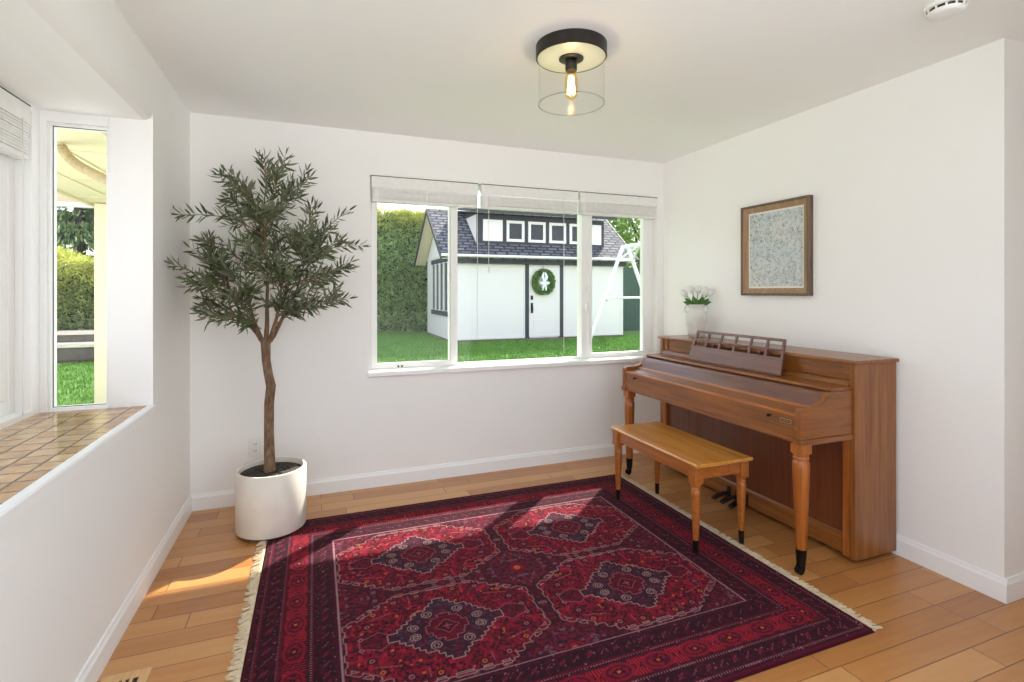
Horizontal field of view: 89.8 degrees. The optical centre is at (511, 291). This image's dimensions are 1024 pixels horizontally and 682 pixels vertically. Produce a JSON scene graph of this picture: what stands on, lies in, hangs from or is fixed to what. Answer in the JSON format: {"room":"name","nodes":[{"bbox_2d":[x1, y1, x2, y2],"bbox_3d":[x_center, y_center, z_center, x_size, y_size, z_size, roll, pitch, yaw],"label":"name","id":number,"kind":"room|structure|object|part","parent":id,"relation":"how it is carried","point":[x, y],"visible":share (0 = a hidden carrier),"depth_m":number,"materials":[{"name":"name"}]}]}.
{"room":"music room","nodes":[
{"label":"music room","id":0,"kind":"room"},
{"bbox_2d":[0,84,39,429],"bbox_3d":[-1.748,0.367,1.242,0.100,2.346,2.170,0,0,-21],"label":"wall","id":1,"kind":"structure","parent":0,"point":[31,166],"depth_m":2.20,"materials":[{"name":"white paint"}]},
{"bbox_2d":[0,153,14,416],"bbox_3d":[-1.788,-0.133,1.269,0.045,1.285,1.950,0,0,-21],"label":"window","id":2,"kind":"structure","parent":1,"relation":"in","point":[7,164],"depth_m":2.14,"materials":[{"name":"white plastic"}]},
{"bbox_3d":[-1.943,-0.140,1.681,0.030,1.180,0.970,0,0,-21],"label":"sash","id":3,"kind":"part","parent":2,"relation":"part of","materials":[{"name":"white plastic"}]},
{"bbox_2d":[0,86,30,415],"bbox_3d":[-1.743,-0.141,1.326,0.060,1.303,1.825,0,0,-21],"label":"window blind","id":4,"kind":"object","parent":2,"relation":"attached to","point":[15,113],"visible":1,"depth_m":2.10,"materials":[{"name":"grey fabric"}]},
{"bbox_3d":[-1.747,-0.570,1.325,0.050,0.020,1.817,0,0,-21],"label":"rail","id":5,"kind":"part","parent":4,"relation":"part of","materials":[{"name":"white plastic"}]},
{"bbox_3d":[-2.018,-0.105,2.119,0.004,1.230,0.006,0,0,-21],"label":"pull cord","id":6,"kind":"part","parent":4,"relation":"part of","materials":[{"name":"white plastic"}]},
{"bbox_2d":[40,110,108,412],"bbox_3d":[-2.037,0.367,2.346,0.351,2.346,0.100,0,0,-21],"label":"wall","id":7,"kind":"structure","parent":0,"point":[45,116],"depth_m":2.28,"materials":[{"name":"white paint"}]},
{"bbox_2d":[48,122,108,410],"bbox_3d":[-1.977,-0.114,2.360,0.227,1.292,0.058,0,0,-21],"label":"window","id":8,"kind":"structure","parent":7,"relation":"in","point":[52,126],"depth_m":2.33,"materials":[{"name":"white plastic"}]},
{"bbox_2d":[0,0,189,681],"bbox_3d":[-1.459,0.120,1.550,0.186,2.440,3.340,0,0,-21],"label":"wall","id":9,"kind":"structure","parent":0,"point":[70,561],"depth_m":2.13,"materials":[{"name":"paint"}]},
{"bbox_2d":[0,29,103,115],"bbox_3d":[-1.655,-0.866,1.331,0.337,0.120,2.270,0,0,-21],"label":"ceiling","id":10,"kind":"structure","parent":9,"relation":"attached to","point":[21,72],"depth_m":1.99,"materials":[{"name":"white paint"}]},
{"bbox_2d":[0,406,145,504],"bbox_3d":[-1.559,0.564,1.314,0.503,0.060,2.170,0,0,-21],"label":"window sill","id":11,"kind":"structure","parent":9,"relation":"attached to","point":[31,447],"depth_m":1.85,"materials":[{"name":"tile"}]},
{"bbox_2d":[0,405,155,529],"bbox_3d":[-1.310,0.550,1.409,0.032,0.036,2.170,0,0,-21],"label":"trim","id":12,"kind":"structure","parent":9,"relation":"attached to","point":[16,505],"depth_m":1.56,"materials":[{"name":"white paint"}]},
{"bbox_2d":[75,495,191,681],"bbox_3d":[-1.363,1.290,1.580,0.014,0.100,3.326,0,0,-21],"label":"baseboard","id":13,"kind":"structure","parent":9,"relation":"attached to","point":[95,665],"depth_m":2.10,"materials":[{"name":"white paint"}]},
{"bbox_2d":[190,112,662,494],"bbox_3d":[-0.385,0.120,3.826,3.829,2.440,0.140,0,0,-21],"label":"wall","id":14,"kind":"structure","parent":0,"point":[329,415],"depth_m":3.48,"materials":[{"name":"paint"}]},
{"bbox_2d":[249,437,261,456],"bbox_3d":[-1.633,0.987,3.267,0.076,0.120,0.009,0,0,-21],"label":"wall outlet","id":15,"kind":"object","parent":14,"relation":"attached to","point":[255,444],"visible":1,"depth_m":3.27,"materials":[{"name":"white plastic"}]},
{"bbox_2d":[191,443,637,510],"bbox_3d":[-0.334,1.290,3.763,3.499,0.100,0.014,0,0,-21],"label":"baseboard","id":16,"kind":"structure","parent":14,"relation":"attached to","point":[226,498],"depth_m":3.66,"materials":[{"name":"white paint"}]},
{"bbox_2d":[368,355,645,377],"bbox_3d":[0.126,0.559,3.954,2.387,0.046,0.086,0,0,-21],"label":"trim","id":17,"kind":"structure","parent":14,"relation":"attached to","point":[637,358],"depth_m":3.84,"materials":[{"name":"white paint"}]},
{"bbox_2d":[370,177,652,368],"bbox_3d":[0.101,-0.117,4.020,2.363,1.371,0.105,0,0,-21],"label":"window","id":18,"kind":"structure","parent":14,"relation":"in","point":[584,222],"depth_m":4.17,"materials":[{"name":"white plastic"}]},
{"bbox_3d":[-0.701,-0.117,3.691,0.602,1.311,0.035,0,0,-21],"label":"sash","id":19,"kind":"part","parent":18,"relation":"part of","materials":[{"name":"white plastic"}]},
{"bbox_2d":[371,175,477,337],"bbox_3d":[-0.612,-0.230,3.663,0.760,1.139,0.060,0,0,-21],"label":"window blind","id":20,"kind":"object","parent":18,"relation":"attached to","point":[382,191],"visible":1,"depth_m":3.64,"materials":[{"name":"grey fabric"}]},
{"bbox_3d":[-0.614,-0.630,3.666,0.752,0.020,0.050,0,0,-21],"label":"rail","id":21,"kind":"part","parent":20,"relation":"part of","materials":[{"name":"white plastic"}]},
{"bbox_3d":[-0.254,-0.194,3.770,0.006,1.068,0.004,0,0,-21],"label":"pull cord","id":22,"kind":"part","parent":20,"relation":"part of","materials":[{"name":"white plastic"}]},
{"bbox_2d":[480,184,577,271],"bbox_3d":[0.143,-0.160,3.948,0.805,1.279,0.067,0,0,-21],"label":"window blind","id":23,"kind":"object","parent":18,"relation":"attached to","point":[511,202],"visible":1,"depth_m":3.92,"materials":[{"name":"grey fabric"}]},
{"bbox_3d":[-0.173,-0.436,3.801,0.017,0.583,0.017,0,0,-43],"label":"pull cord","id":24,"kind":"part","parent":23,"relation":"part of","materials":[{"name":"white fabric"}]},
{"bbox_3d":[0.140,-0.630,3.956,0.797,0.020,0.050,0,0,-21],"label":"rail","id":25,"kind":"part","parent":23,"relation":"part of","materials":[{"name":"white plastic"}]},
{"bbox_2d":[578,191,656,218],"bbox_3d":[0.877,-0.710,4.237,0.737,0.179,0.053,0,0,-21],"label":"window blind","id":26,"kind":"object","parent":18,"relation":"attached to","point":[595,208],"visible":0.96,"depth_m":4.21,"materials":[{"name":"grey fabric"}]},
{"bbox_3d":[0.877,-0.630,4.238,0.729,0.020,0.050,0,0,-21],"label":"rail","id":27,"kind":"part","parent":26,"relation":"part of","materials":[{"name":"white plastic"}]},
{"bbox_3d":[0.879,-0.117,4.297,0.570,1.311,0.035,0,0,-21],"label":"sash","id":28,"kind":"part","parent":18,"relation":"part of","materials":[{"name":"white plastic"}]},
{"bbox_2d":[97,452,1023,681],"bbox_3d":[1.467,1.415,2.737,7.300,0.150,3.460,0,0,-21],"label":"floor","id":29,"kind":"structure","parent":0,"point":[936,628],"depth_m":2.23,"materials":[{"name":"brown wood"}]},
{"bbox_2d":[101,667,151,681],"bbox_3d":[-1.293,1.336,1.660,0.146,0.007,0.306,0,0,-21],"label":"floor vent","id":30,"kind":"object","parent":29,"relation":"in","point":[141,675],"visible":1,"depth_m":1.78,"materials":[{"name":"brown wood"}]},
{"bbox_2d":[164,147,370,540],"bbox_3d":[-1.326,0.229,2.898,1.012,2.195,0.802,0,0,-21],"label":"tree","id":31,"kind":"object","parent":29,"relation":"on","point":[270,491],"visible":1,"depth_m":2.82,"materials":[{"name":"green plant"}]},
{"bbox_3d":[-1.360,1.153,2.906,0.366,0.331,0.366,0,0,-21],"label":"planter","id":32,"kind":"part","parent":31,"relation":"part of","materials":[{"name":"white ceramic"}]},
{"bbox_2d":[225,474,882,681],"bbox_3d":[0.026,1.333,2.475,2.406,0.012,1.867,0,0,-21],"label":"oriental rug","id":33,"kind":"object","parent":29,"relation":"on","point":[567,581],"visible":0.98,"depth_m":2.22,"materials":[{"name":"fabric"}]},
{"bbox_2d":[610,421,752,552],"bbox_3d":[0.952,1.100,3.011,0.372,0.464,0.804,0,0,-21],"label":"piano bench","id":34,"kind":"object","parent":33,"relation":"on","point":[698,458],"visible":1,"depth_m":2.79,"materials":[{"name":"brown wood"}]},
{"bbox_3d":[0.681,1.076,3.292,0.052,0.378,0.052,0,0,-21],"label":"leg","id":35,"kind":"part","parent":34,"relation":"part of","materials":[{"name":"brown wood"}]},
{"bbox_3d":[0.961,1.076,3.400,0.052,0.378,0.052,0,0,-21],"label":"leg","id":36,"kind":"part","parent":34,"relation":"part of","materials":[{"name":"brown wood"}]},
{"bbox_3d":[0.952,0.877,3.011,0.372,0.018,0.804,0,0,-21],"label":"seat","id":37,"kind":"part","parent":34,"relation":"part of","materials":[{"name":"brown wood"}]},
{"bbox_3d":[0.938,1.076,2.622,0.052,0.378,0.052,0,0,-21],"label":"leg","id":38,"kind":"part","parent":34,"relation":"part of","materials":[{"name":"brown wood"}]},
{"bbox_3d":[1.218,1.076,2.729,0.052,0.378,0.052,0,0,-21],"label":"leg","id":39,"kind":"part","parent":34,"relation":"part of","materials":[{"name":"brown wood"}]},
{"bbox_2d":[621,330,898,574],"bbox_3d":[1.376,0.801,3.208,0.675,1.075,1.544,0,0,-21],"label":"upright piano","id":40,"kind":"object","parent":29,"relation":"on","point":[817,427],"visible":0.98,"depth_m":2.70,"materials":[{"name":"brown wood"}]},
{"bbox_3d":[0.863,0.970,3.776,0.075,0.500,0.075,0,0,-21],"label":"leg","id":41,"kind":"part","parent":40,"relation":"part of","materials":[{"name":"brown wood"}]},
{"bbox_3d":[0.982,0.588,3.837,0.347,0.214,0.038,0,0,-21],"label":"arm","id":42,"kind":"part","parent":40,"relation":"part of","materials":[{"name":"brown wood"}]},
{"bbox_3d":[1.280,0.837,3.969,0.302,0.963,0.030,0,0,-21],"label":"panel","id":43,"kind":"part","parent":40,"relation":"part of","materials":[{"name":"brown wood"}]},
{"bbox_2d":[684,304,708,336],"bbox_3d":[1.389,0.214,3.864,0.158,0.243,0.158,0,0,-21],"label":"vase","id":44,"kind":"object","parent":40,"relation":"on","point":[696,317],"visible":0.97,"depth_m":3.81,"materials":[{"name":"ceramic"}]},
{"bbox_2d":[680,289,689,304],"bbox_3d":[1.330,0.128,3.901,0.054,0.297,0.115,0,0,-36],"label":"tulip","id":45,"kind":"object","parent":44,"relation":"in","point":[684,293],"visible":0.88,"depth_m":3.90,"materials":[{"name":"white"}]},
{"bbox_2d":[687,285,696,304],"bbox_3d":[1.348,0.110,3.853,0.054,0.332,0.069,0,0,45],"label":"tulip","id":46,"kind":"object","parent":44,"relation":"in","point":[690,288],"visible":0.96,"depth_m":3.85,"materials":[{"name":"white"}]},
{"bbox_2d":[695,285,701,304],"bbox_3d":[1.407,0.112,3.896,0.065,0.328,0.054,0,0,-21],"label":"tulip","id":47,"kind":"object","parent":44,"relation":"in","point":[698,288],"visible":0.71,"depth_m":3.88,"materials":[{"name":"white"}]},
{"bbox_2d":[698,286,708,304],"bbox_3d":[1.419,0.117,3.819,0.085,0.317,0.054,0,0,25],"label":"tulip","id":48,"kind":"object","parent":44,"relation":"in","point":[704,291],"visible":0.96,"depth_m":3.81,"materials":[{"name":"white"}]},
{"bbox_2d":[704,289,714,305],"bbox_3d":[1.456,0.125,3.840,0.118,0.303,0.054,0,0,-3],"label":"tulip","id":49,"kind":"object","parent":44,"relation":"in","point":[711,291],"visible":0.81,"depth_m":3.83,"materials":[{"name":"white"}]},
{"bbox_3d":[1.097,0.584,3.100,0.031,0.013,1.420,0,0,-21],"label":"moulding","id":50,"kind":"part","parent":40,"relation":"part of","materials":[{"name":"brown wood"}]},
{"bbox_3d":[1.194,0.569,3.138,0.019,0.031,1.418,0,0,-21],"label":"fallboard moulding","id":51,"kind":"part","parent":40,"relation":"part of","materials":[{"name":"brown wood"}]},
{"bbox_2d":[646,353,850,391],"bbox_3d":[1.348,0.473,3.197,0.164,0.018,1.480,0,0,-21],"label":"fallboard","id":52,"kind":"object","parent":40,"relation":"attached to","point":[811,383],"depth_m":2.91,"materials":[{"name":"brown wood"}]},
{"bbox_3d":[1.433,0.412,3.229,0.018,0.116,1.460,0,0,-21],"label":"panel","id":53,"kind":"part","parent":40,"relation":"part of","materials":[{"name":"brown wood"}]},
{"bbox_3d":[1.433,0.948,3.229,0.014,0.535,1.388,0,0,-21],"label":"panel","id":54,"kind":"part","parent":40,"relation":"part of","materials":[{"name":"brown wood"}]},
{"bbox_3d":[1.410,0.450,3.221,0.030,0.029,1.460,0,0,-21],"label":"cove moulding","id":55,"kind":"part","parent":40,"relation":"part of","materials":[{"name":"brown wood"}]},
{"bbox_3d":[1.428,1.260,3.227,0.024,0.100,1.388,0,0,-21],"label":"rail","id":56,"kind":"part","parent":40,"relation":"part of","materials":[{"name":"brown wood"}]},
{"bbox_3d":[1.542,0.345,3.271,0.320,0.018,1.544,0,0,-21],"label":"lid","id":57,"kind":"part","parent":40,"relation":"part of","materials":[{"name":"brown wood"}]},
{"bbox_3d":[1.375,0.970,2.442,0.075,0.500,0.075,0,0,-21],"label":"leg","id":58,"kind":"part","parent":40,"relation":"part of","materials":[{"name":"brown wood"}]},
{"bbox_3d":[1.501,0.709,2.475,0.352,0.027,0.046,0,0,-21],"label":"arm rail","id":59,"kind":"part","parent":40,"relation":"part of","materials":[{"name":"brown wood"}]},
{"bbox_3d":[1.505,0.588,2.476,0.347,0.214,0.038,0,0,-21],"label":"arm","id":60,"kind":"part","parent":40,"relation":"part of","materials":[{"name":"brown wood"}]},
{"bbox_3d":[1.813,0.837,2.577,0.302,0.963,0.030,0,0,-21],"label":"panel","id":61,"kind":"part","parent":40,"relation":"part of","materials":[{"name":"brown wood"}]},
{"bbox_2d":[112,0,1023,162],"bbox_3d":[1.663,-1.200,2.785,6.900,0.200,3.510,0,0,-21],"label":"ceiling","id":62,"kind":"structure","parent":0,"point":[676,79],"depth_m":2.44,"materials":[{"name":"white paint"}]},
{"bbox_2d":[536,28,606,102],"bbox_3d":[0.265,-0.968,2.297,0.316,0.261,0.316,0,0,-21],"label":"ceiling light","id":63,"kind":"object","parent":62,"relation":"attached to","point":[571,50],"visible":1,"depth_m":2.24,"materials":[{"name":"black metal"}]},
{"bbox_2d":[559,53,583,72],"bbox_3d":[0.265,-1.016,2.297,0.110,0.056,0.110,0,0,-21],"label":"socket","id":64,"kind":"object","parent":63,"relation":"attached to","point":[571,61],"depth_m":2.28,"materials":[{"name":"black metal"}]},
{"bbox_3d":[0.265,-1.047,2.297,0.301,0.006,0.301,0,0,-21],"label":"reflector plate","id":65,"kind":"part","parent":63,"relation":"part of","materials":[{"name":"white metal"}]},
{"bbox_2d":[923,0,970,21],"bbox_3d":[1.654,-1.077,1.957,0.140,0.045,0.140,0,0,-21],"label":"smoke detector","id":66,"kind":"object","parent":62,"relation":"attached to","point":[936,10],"visible":1,"depth_m":1.94,"materials":[{"name":"white plastic"}]},
{"bbox_2d":[663,38,1022,578],"bbox_3d":[1.779,0.120,3.334,0.140,2.440,2.328,0,0,-21],"label":"wall","id":67,"kind":"structure","parent":0,"point":[914,179],"depth_m":2.55,"materials":[{"name":"paint"}]},
{"bbox_2d":[741,195,812,295],"bbox_3d":[1.690,-0.279,3.312,0.038,0.603,0.526,0,0,-21],"label":"framed print","id":68,"kind":"object","parent":67,"relation":"attached to","point":[776,236],"visible":1,"depth_m":3.28,"materials":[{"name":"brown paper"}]},
{"bbox_2d":[892,534,1007,603],"bbox_3d":[1.712,1.290,3.294,0.014,0.100,2.328,0,0,-21],"label":"baseboard","id":69,"kind":"structure","parent":67,"relation":"attached to","point":[994,586],"depth_m":2.39,"materials":[{"name":"white paint"}]},
{"bbox_2d":[1023,44,1023,571],"bbox_3d":[3.672,0.120,2.889,3.075,2.440,0.140,0,0,-21],"label":"wall","id":70,"kind":"structure","parent":0,"point":[1023,44],"depth_m":2.27,"materials":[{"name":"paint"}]},
{"bbox_2d":[1005,572,1023,602],"bbox_3d":[3.634,1.290,2.792,3.215,0.100,0.014,0,0,-21],"label":"baseboard","id":71,"kind":"structure","parent":70,"relation":"attached to","point":[1015,582],"depth_m":2.23,"materials":[{"name":"white paint"}]},
{"bbox_3d":[9.682,1.575,-11.281,70.000,0.430,32.000,0,0,-21],"label":"ground","id":72,"kind":"structure","parent":0,"visible":0},
{"bbox_2d":[57,331,639,405],"bbox_3d":[-2.571,1.400,15.079,34.000,0.320,26.000,0,0,-21],"label":"lawn","id":73,"kind":"structure","parent":72,"relation":"on","point":[625,333],"depth_m":9.43,"materials":[{"name":"green plant"}]},
{"bbox_2d":[57,207,93,271],"bbox_3d":[-11.652,-0.953,13.816,5.894,5.618,5.461,0,0,-21],"label":"cedar tree","id":74,"kind":"object","parent":73,"relation":"on","point":[76,227],"visible":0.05,"depth_m":13.15,"materials":[{"name":"green plant"}]},
{"bbox_2d":[57,246,93,330],"bbox_3d":[-8.925,0.143,10.082,6.028,2.237,1.682,0,0,-21],"label":"hedge","id":75,"kind":"object","parent":73,"relation":"on","point":[75,288],"visible":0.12,"depth_m":9.76,"materials":[{"name":"green plant"}]},
{"bbox_2d":[57,330,93,360],"bbox_3d":[-8.528,1.000,8.971,6.500,0.580,0.740,0,0,-21],"label":"step","id":76,"kind":"structure","parent":73,"relation":"on","point":[72,345],"depth_m":9.03,"materials":[{"name":"grey concrete"}]},
{"bbox_2d":[57,359,93,363],"bbox_3d":[-8.380,1.210,8.595,6.551,0.100,0.232,0,0,-21],"label":"fallen leaves","id":77,"kind":"object","parent":73,"relation":"on","point":[79,360],"visible":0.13,"depth_m":8.88,"materials":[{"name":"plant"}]},
{"bbox_2d":[57,128,105,402],"bbox_3d":[-5.792,-0.010,4.044,6.080,3.000,4.100,0,0,-21],"label":"patio cover","id":78,"kind":"object","parent":73,"relation":"on","point":[75,188],"visible":0.27,"depth_m":5.99,"materials":[{"name":"beige paint"}]},
{"bbox_2d":[57,144,105,183],"bbox_3d":[-3.007,-0.895,3.670,0.645,0.372,0.094,0,0,19],"label":"drain pipe","id":79,"kind":"object","parent":78,"relation":"hanging from","point":[63,150],"visible":0.74,"depth_m":3.70,"materials":[{"name":"beige metal"}]},
{"bbox_3d":[-5.023,0.205,6.310,0.140,2.570,0.140,0,0,-21],"label":"post","id":80,"kind":"part","parent":78,"relation":"part of","materials":[{"name":"beige paint"}]},
{"bbox_2d":[57,331,639,405],"bbox_3d":[-2.594,1.380,10.945,16.060,0.396,8.763,0,0,-21],"label":"grass blades","id":81,"kind":"object","parent":73,"relation":"on","point":[409,337],"visible":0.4,"depth_m":10.73,"materials":[{"name":"green plant"}]},
{"bbox_2d":[377,204,447,332],"bbox_3d":[-4.241,-0.748,15.807,6.263,4.050,2.185,0,0,-21],"label":"hedge","id":82,"kind":"object","parent":73,"relation":"on","point":[401,285],"visible":0.22,"depth_m":15.43,"materials":[{"name":"green plant"}]},
{"bbox_2d":[414,208,638,341],"bbox_3d":[0.296,-0.470,14.641,5.524,3.620,3.493,0,0,-21],"label":"garden shed","id":83,"kind":"object","parent":73,"relation":"on","point":[520,244],"visible":0.86,"depth_m":13.26,"materials":[{"name":"white paint"}]},
{"bbox_3d":[-2.149,-0.135,14.240,0.010,1.210,0.350,0,0,-21],"label":"pane","id":84,"kind":"part","parent":83,"relation":"part of","materials":[{"name":"grey glass"}]},
{"bbox_3d":[-1.981,-0.135,13.801,0.010,1.210,0.350,0,0,-21],"label":"pane","id":85,"kind":"part","parent":83,"relation":"part of","materials":[{"name":"grey glass"}]},
{"bbox_3d":[-1.813,-0.135,13.362,0.010,1.210,0.350,0,0,-21],"label":"pane","id":86,"kind":"part","parent":83,"relation":"part of","materials":[{"name":"grey glass"}]},
{"bbox_3d":[-1.644,-0.135,12.923,0.010,1.210,0.350,0,0,-21],"label":"pane","id":87,"kind":"part","parent":83,"relation":"part of","materials":[{"name":"grey glass"}]},
{"bbox_3d":[-0.545,0.240,12.786,1.900,1.860,0.011,0,0,-21],"label":"panel trim","id":88,"kind":"part","parent":83,"relation":"part of","materials":[{"name":"white paint"}]},
{"bbox_3d":[-0.485,-1.560,12.992,0.520,0.540,0.029,0,0,-21],"label":"vent panel","id":89,"kind":"part","parent":83,"relation":"part of","materials":[{"name":"white paint"}]},
{"bbox_3d":[0.086,-1.560,13.221,0.352,0.402,0.010,0,0,-21],"label":"pane","id":90,"kind":"part","parent":83,"relation":"part of","materials":[{"name":"grey glass"}]},
{"bbox_3d":[0.391,0.240,13.138,0.120,1.880,0.024,0,0,-21],"label":"door trim","id":91,"kind":"part","parent":83,"relation":"part of","materials":[{"name":"grey paint"}]},
{"bbox_3d":[0.646,-1.560,13.436,0.352,0.402,0.010,0,0,-21],"label":"pane","id":92,"kind":"part","parent":83,"relation":"part of","materials":[{"name":"grey glass"}]},
{"bbox_2d":[532,269,555,294],"bbox_3d":[0.830,-0.295,13.218,0.714,0.772,0.168,0,0,-21],"label":"wreath","id":93,"kind":"object","parent":83,"relation":"hanging from","point":[548,289],"visible":1,"depth_m":13.18,"materials":[{"name":"green plant"}]},
{"bbox_3d":[0.838,0.228,13.313,0.850,1.845,0.019,0,0,-21],"label":"door","id":94,"kind":"part","parent":83,"relation":"part of","materials":[{"name":"white paint"}]},
{"bbox_3d":[0.843,0.228,13.300,0.870,1.845,0.006,0,0,-21],"label":"door panel","id":95,"kind":"part","parent":83,"relation":"part of","materials":[{"name":"white paint"}]},
{"bbox_3d":[1.206,-1.560,13.650,0.352,0.402,0.010,0,0,-21],"label":"pane","id":96,"kind":"part","parent":83,"relation":"part of","materials":[{"name":"grey glass"}]},
{"bbox_3d":[1.287,0.240,13.482,0.120,1.880,0.024,0,0,-21],"label":"door trim","id":97,"kind":"part","parent":83,"relation":"part of","materials":[{"name":"grey paint"}]},
{"bbox_3d":[1.767,-1.560,13.865,0.352,0.402,0.010,0,0,-21],"label":"pane","id":98,"kind":"part","parent":83,"relation":"part of","materials":[{"name":"grey glass"}]},
{"bbox_3d":[2.190,0.240,13.836,1.840,1.860,0.011,0,0,-21],"label":"panel trim","id":99,"kind":"part","parent":83,"relation":"part of","materials":[{"name":"white paint"}]},
{"bbox_3d":[2.264,-1.560,14.047,0.390,0.540,0.029,0,0,-21],"label":"vent panel","id":100,"kind":"part","parent":83,"relation":"part of","materials":[{"name":"white paint"}]},
{"bbox_2d":[592,243,639,337],"bbox_3d":[3.140,0.064,11.165,2.123,2.387,2.640,0,0,-21],"label":"swing set","id":101,"kind":"object","parent":73,"relation":"on","point":[634,246],"visible":0.28,"depth_m":12.12,"materials":[{"name":"white metal"}]},
{"bbox_3d":[2.201,0.080,12.090,1.033,2.354,0.090,0,0,-21],"label":"leg","id":102,"kind":"part","parent":101,"relation":"part of","materials":[{"name":"white metal"}]},
{"bbox_3d":[3.219,0.080,12.481,1.033,2.354,0.090,0,0,-21],"label":"leg","id":103,"kind":"part","parent":101,"relation":"part of","materials":[{"name":"white metal"}]},
{"bbox_2d":[602,203,639,267],"bbox_3d":[5.480,-2.036,20.455,5.563,6.567,5.247,0,0,-21],"label":"maple tree","id":104,"kind":"object","parent":73,"relation":"on","point":[625,233],"visible":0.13,"depth_m":19.43,"materials":[{"name":"green plant"}]},
{"bbox_2d":[623,267,639,330],"bbox_3d":[5.465,0.225,16.748,6.100,2.070,0.160,0,0,-21],"label":"fence","id":105,"kind":"object","parent":73,"relation":"on","point":[631,307],"visible":0.07,"depth_m":15.98,"materials":[{"name":"green paint"}]}
]}

